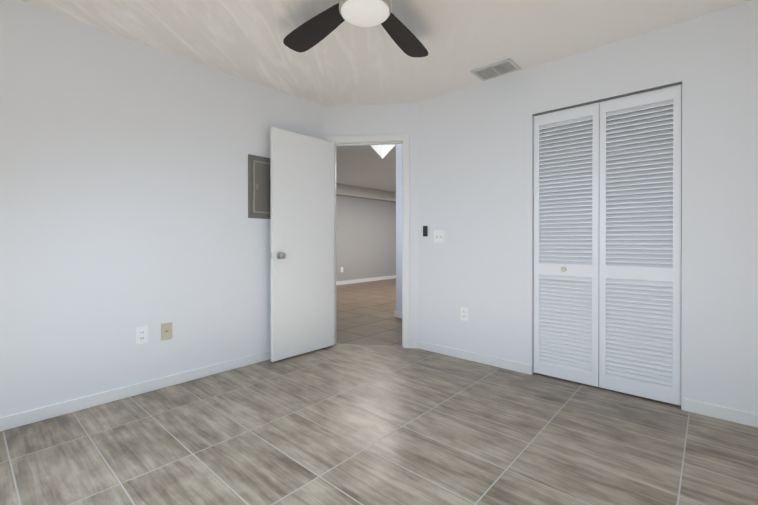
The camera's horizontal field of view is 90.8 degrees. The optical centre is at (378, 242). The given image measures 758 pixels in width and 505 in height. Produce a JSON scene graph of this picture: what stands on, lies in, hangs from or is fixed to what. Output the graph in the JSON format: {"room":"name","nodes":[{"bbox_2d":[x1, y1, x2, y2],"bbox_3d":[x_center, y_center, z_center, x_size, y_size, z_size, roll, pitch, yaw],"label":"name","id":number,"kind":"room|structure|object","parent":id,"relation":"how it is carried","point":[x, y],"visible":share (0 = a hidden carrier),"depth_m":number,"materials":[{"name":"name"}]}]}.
{"room":"empty bedroom","nodes":[
{"label":"empty bedroom","id":0,"kind":"room"},
{"bbox_2d":[0,0,323,417],"bbox_3d":[-1.637,-0.167,2.638,0.120,2.400,3.250,0,0,42],"label":"wall","id":1,"kind":"structure","parent":0,"point":[123,188],"depth_m":2.47,"materials":[{"name":"white paint"}]},
{"bbox_2d":[0,351,270,431],"bbox_3d":[-1.551,0.995,2.634,0.026,0.075,3.059,0,0,42],"label":"baseboard","id":2,"kind":"structure","parent":1,"relation":"attached to","point":[101,398],"depth_m":2.46,"materials":[{"name":"white paint"}]},
{"bbox_2d":[136,326,147,344],"bbox_3d":[-1.624,0.633,2.559,0.009,0.116,0.072,0,0,42],"label":"electrical outlet","id":3,"kind":"object","parent":1,"relation":"attached to","point":[142,335],"visible":1,"depth_m":2.56,"materials":[{"name":"white plastic"}]},
{"bbox_2d":[161,322,171,339],"bbox_3d":[-1.517,0.633,2.671,0.019,0.116,0.072,0,0,42],"label":"outlet plate","id":4,"kind":"object","parent":1,"relation":"attached to","point":[166,330],"visible":1,"depth_m":2.67,"materials":[{"name":"beige plastic"}]},
{"bbox_2d":[248,154,270,218],"bbox_3d":[-0.972,-0.477,3.269,0.034,0.535,0.360,0,0,42],"label":"breaker panel","id":5,"kind":"object","parent":1,"relation":"attached to","point":[259,187],"visible":0.73,"depth_m":3.20,"materials":[{"name":"grey metal"}]},
{"bbox_2d":[336,195,395,281],"bbox_3d":[-2.194,-0.185,7.609,0.120,2.400,10.200,0,0,42],"label":"wall","id":6,"kind":"structure","parent":0,"point":[365,237],"depth_m":9.57,"materials":[{"name":"grey paint"}]},
{"bbox_2d":[336,183,395,201],"bbox_3d":[-2.112,-1.260,7.532,0.100,0.250,10.200,0,0,42],"label":"soffit","id":7,"kind":"structure","parent":6,"relation":"attached to","point":[354,191],"depth_m":9.43,"materials":[{"name":"grey paint"}]},
{"bbox_2d":[336,275,395,284],"bbox_3d":[-2.145,0.970,7.570,0.012,0.090,10.200,0,0,42],"label":"baseboard","id":8,"kind":"structure","parent":6,"relation":"attached to","point":[394,276],"depth_m":9.58,"materials":[{"name":"white paint"}]},
{"bbox_2d":[324,102,417,340],"bbox_3d":[-0.074,-0.171,3.763,0.990,2.400,0.120,0,0,8],"label":"wall","id":9,"kind":"structure","parent":0,"point":[377,119],"depth_m":3.66,"materials":[{"name":"white paint"}]},
{"bbox_2d":[270,127,333,361],"bbox_3d":[-0.689,0.014,3.458,0.035,2.008,0.695,0,0,42],"label":"door","id":10,"kind":"structure","parent":9,"relation":"in","point":[302,227],"depth_m":3.41,"materials":[{"name":"white wood"}]},
{"bbox_2d":[270,252,285,258],"bbox_3d":[-0.889,0.111,3.233,0.165,0.066,0.112,0,0,42],"label":"door knob","id":11,"kind":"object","parent":10,"relation":"attached to","point":[280,255],"depth_m":3.20,"materials":[{"name":"silver metal"}]},
{"bbox_2d":[327,134,409,347],"bbox_3d":[-0.104,-0.019,3.768,0.832,2.095,0.156,0,0,8],"label":"door frame","id":12,"kind":"structure","parent":9,"relation":"attached to","point":[405,138],"depth_m":3.64,"materials":[{"name":"white paint"}]},
{"bbox_2d":[0,278,757,504],"bbox_3d":[0.639,1.053,5.315,7.570,0.060,10.270,0,0,42],"label":"floor","id":13,"kind":"structure","parent":0,"point":[348,424],"depth_m":1.95,"materials":[{"name":"tile"}]},
{"bbox_2d":[19,0,751,191],"bbox_3d":[0.639,-1.407,5.306,7.570,0.060,10.270,0,0,42],"label":"ceiling","id":14,"kind":"structure","parent":0,"point":[345,63],"depth_m":2.49,"materials":[{"name":"paint"}]},
{"bbox_2d":[283,0,427,56],"bbox_3d":[-0.089,-1.236,1.880,1.341,0.258,1.369,0,0,42],"label":"ceiling fan","id":15,"kind":"object","parent":14,"relation":"hanging from","point":[311,33],"visible":1,"depth_m":2.09,"materials":[{"name":"dark wood"},{"name":"frosted white glass"},{"name":"metal"}]},
{"bbox_2d":[371,144,395,158],"bbox_3d":[0.047,-1.251,5.010,0.283,0.250,0.283,0,0,42],"label":"hall ceiling light","id":16,"kind":"object","parent":14,"relation":"attached to","point":[382,151],"visible":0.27,"depth_m":4.97,"materials":[{"name":"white glass"}]},
{"bbox_2d":[470,58,520,80],"bbox_3d":[0.922,-1.360,2.953,0.320,0.017,0.220,0,0,42],"label":"ceiling vent","id":17,"kind":"object","parent":14,"relation":"in","point":[499,68],"visible":1,"depth_m":2.94,"materials":[{"name":"grey metal"}]},
{"bbox_2d":[396,144,401,311],"bbox_3d":[1.049,-0.174,4.484,2.080,2.400,0.120,0,0,42],"label":"wall","id":18,"kind":"structure","parent":0,"point":[398,227],"depth_m":5.09,"materials":[{"name":"grey paint"}]},
{"bbox_2d":[395,310,401,317],"bbox_3d":[0.999,0.981,4.464,2.062,0.090,0.042,0,0,42],"label":"baseboard","id":19,"kind":"structure","parent":18,"relation":"attached to","point":[398,314],"depth_m":5.09,"materials":[{"name":"white paint"}]},
{"bbox_2d":[540,127,555,180],"bbox_3d":[3.337,-0.177,5.425,0.150,2.400,6.355,0,0,42],"label":"wall","id":20,"kind":"structure","parent":0,"point":[552,127],"depth_m":3.25,"materials":[{"name":"grey paint"}]},
{"bbox_2d":[418,0,757,413],"bbox_3d":[1.484,-0.168,2.739,2.890,2.400,0.120,0,0,42],"label":"wall","id":21,"kind":"structure","parent":0,"point":[476,172],"depth_m":2.58,"materials":[{"name":"white paint"}]},
{"bbox_2d":[423,226,427,235],"bbox_3d":[0.442,-0.111,3.573,0.045,0.100,0.018,0,0,42],"label":"sensor","id":22,"kind":"object","parent":21,"relation":"attached to","point":[425,230],"visible":0.98,"depth_m":3.56,"materials":[{"name":"black plastic"}]},
{"bbox_2d":[434,230,444,241],"bbox_3d":[0.556,-0.060,3.473,0.116,0.116,0.017,0,0,42],"label":"switch plate","id":23,"kind":"object","parent":21,"relation":"attached to","point":[439,235],"visible":1,"depth_m":3.47,"materials":[{"name":"white plastic"}]},
{"bbox_2d":[460,307,467,320],"bbox_3d":[0.754,0.630,3.305,0.072,0.116,0.009,0,0,42],"label":"electrical outlet","id":24,"kind":"object","parent":21,"relation":"attached to","point":[464,313],"visible":1,"depth_m":3.30,"materials":[{"name":"white plastic"}]},
{"bbox_2d":[533,102,599,386],"bbox_3d":[1.384,0.014,2.787,0.449,2.012,0.058,0,0,42],"label":"closet door","id":25,"kind":"structure","parent":21,"relation":"in","point":[566,276],"depth_m":2.78,"materials":[{"name":"white paint"}]},
{"bbox_2d":[533,82,681,115],"bbox_3d":[1.577,-0.997,2.661,0.910,0.010,0.108,0,0,42],"label":"trim","id":26,"kind":"structure","parent":21,"relation":"attached to","point":[623,95],"depth_m":2.57,"materials":[{"name":"grey"}]},
{"bbox_2d":[599,84,681,405],"bbox_3d":[1.732,0.015,2.498,0.449,2.012,0.028,0,0,42],"label":"closet door","id":27,"kind":"structure","parent":21,"relation":"in","point":[640,281],"depth_m":2.48,"materials":[{"name":"white paint"}]},
{"bbox_2d":[682,398,757,427],"bbox_3d":[2.142,0.997,2.072,0.719,0.075,0.015,0,0,42],"label":"baseboard","id":28,"kind":"structure","parent":21,"relation":"attached to","point":[711,410],"depth_m":2.19,"materials":[{"name":"white paint"}]},
{"bbox_2d":[557,104,681,265],"bbox_3d":[1.823,-0.168,2.940,1.150,2.500,0.630,0,0,42],"label":"wall","id":29,"kind":"structure","parent":0,"point":[631,153],"depth_m":3.05,"materials":[{"name":"grey paint"}]}
]}

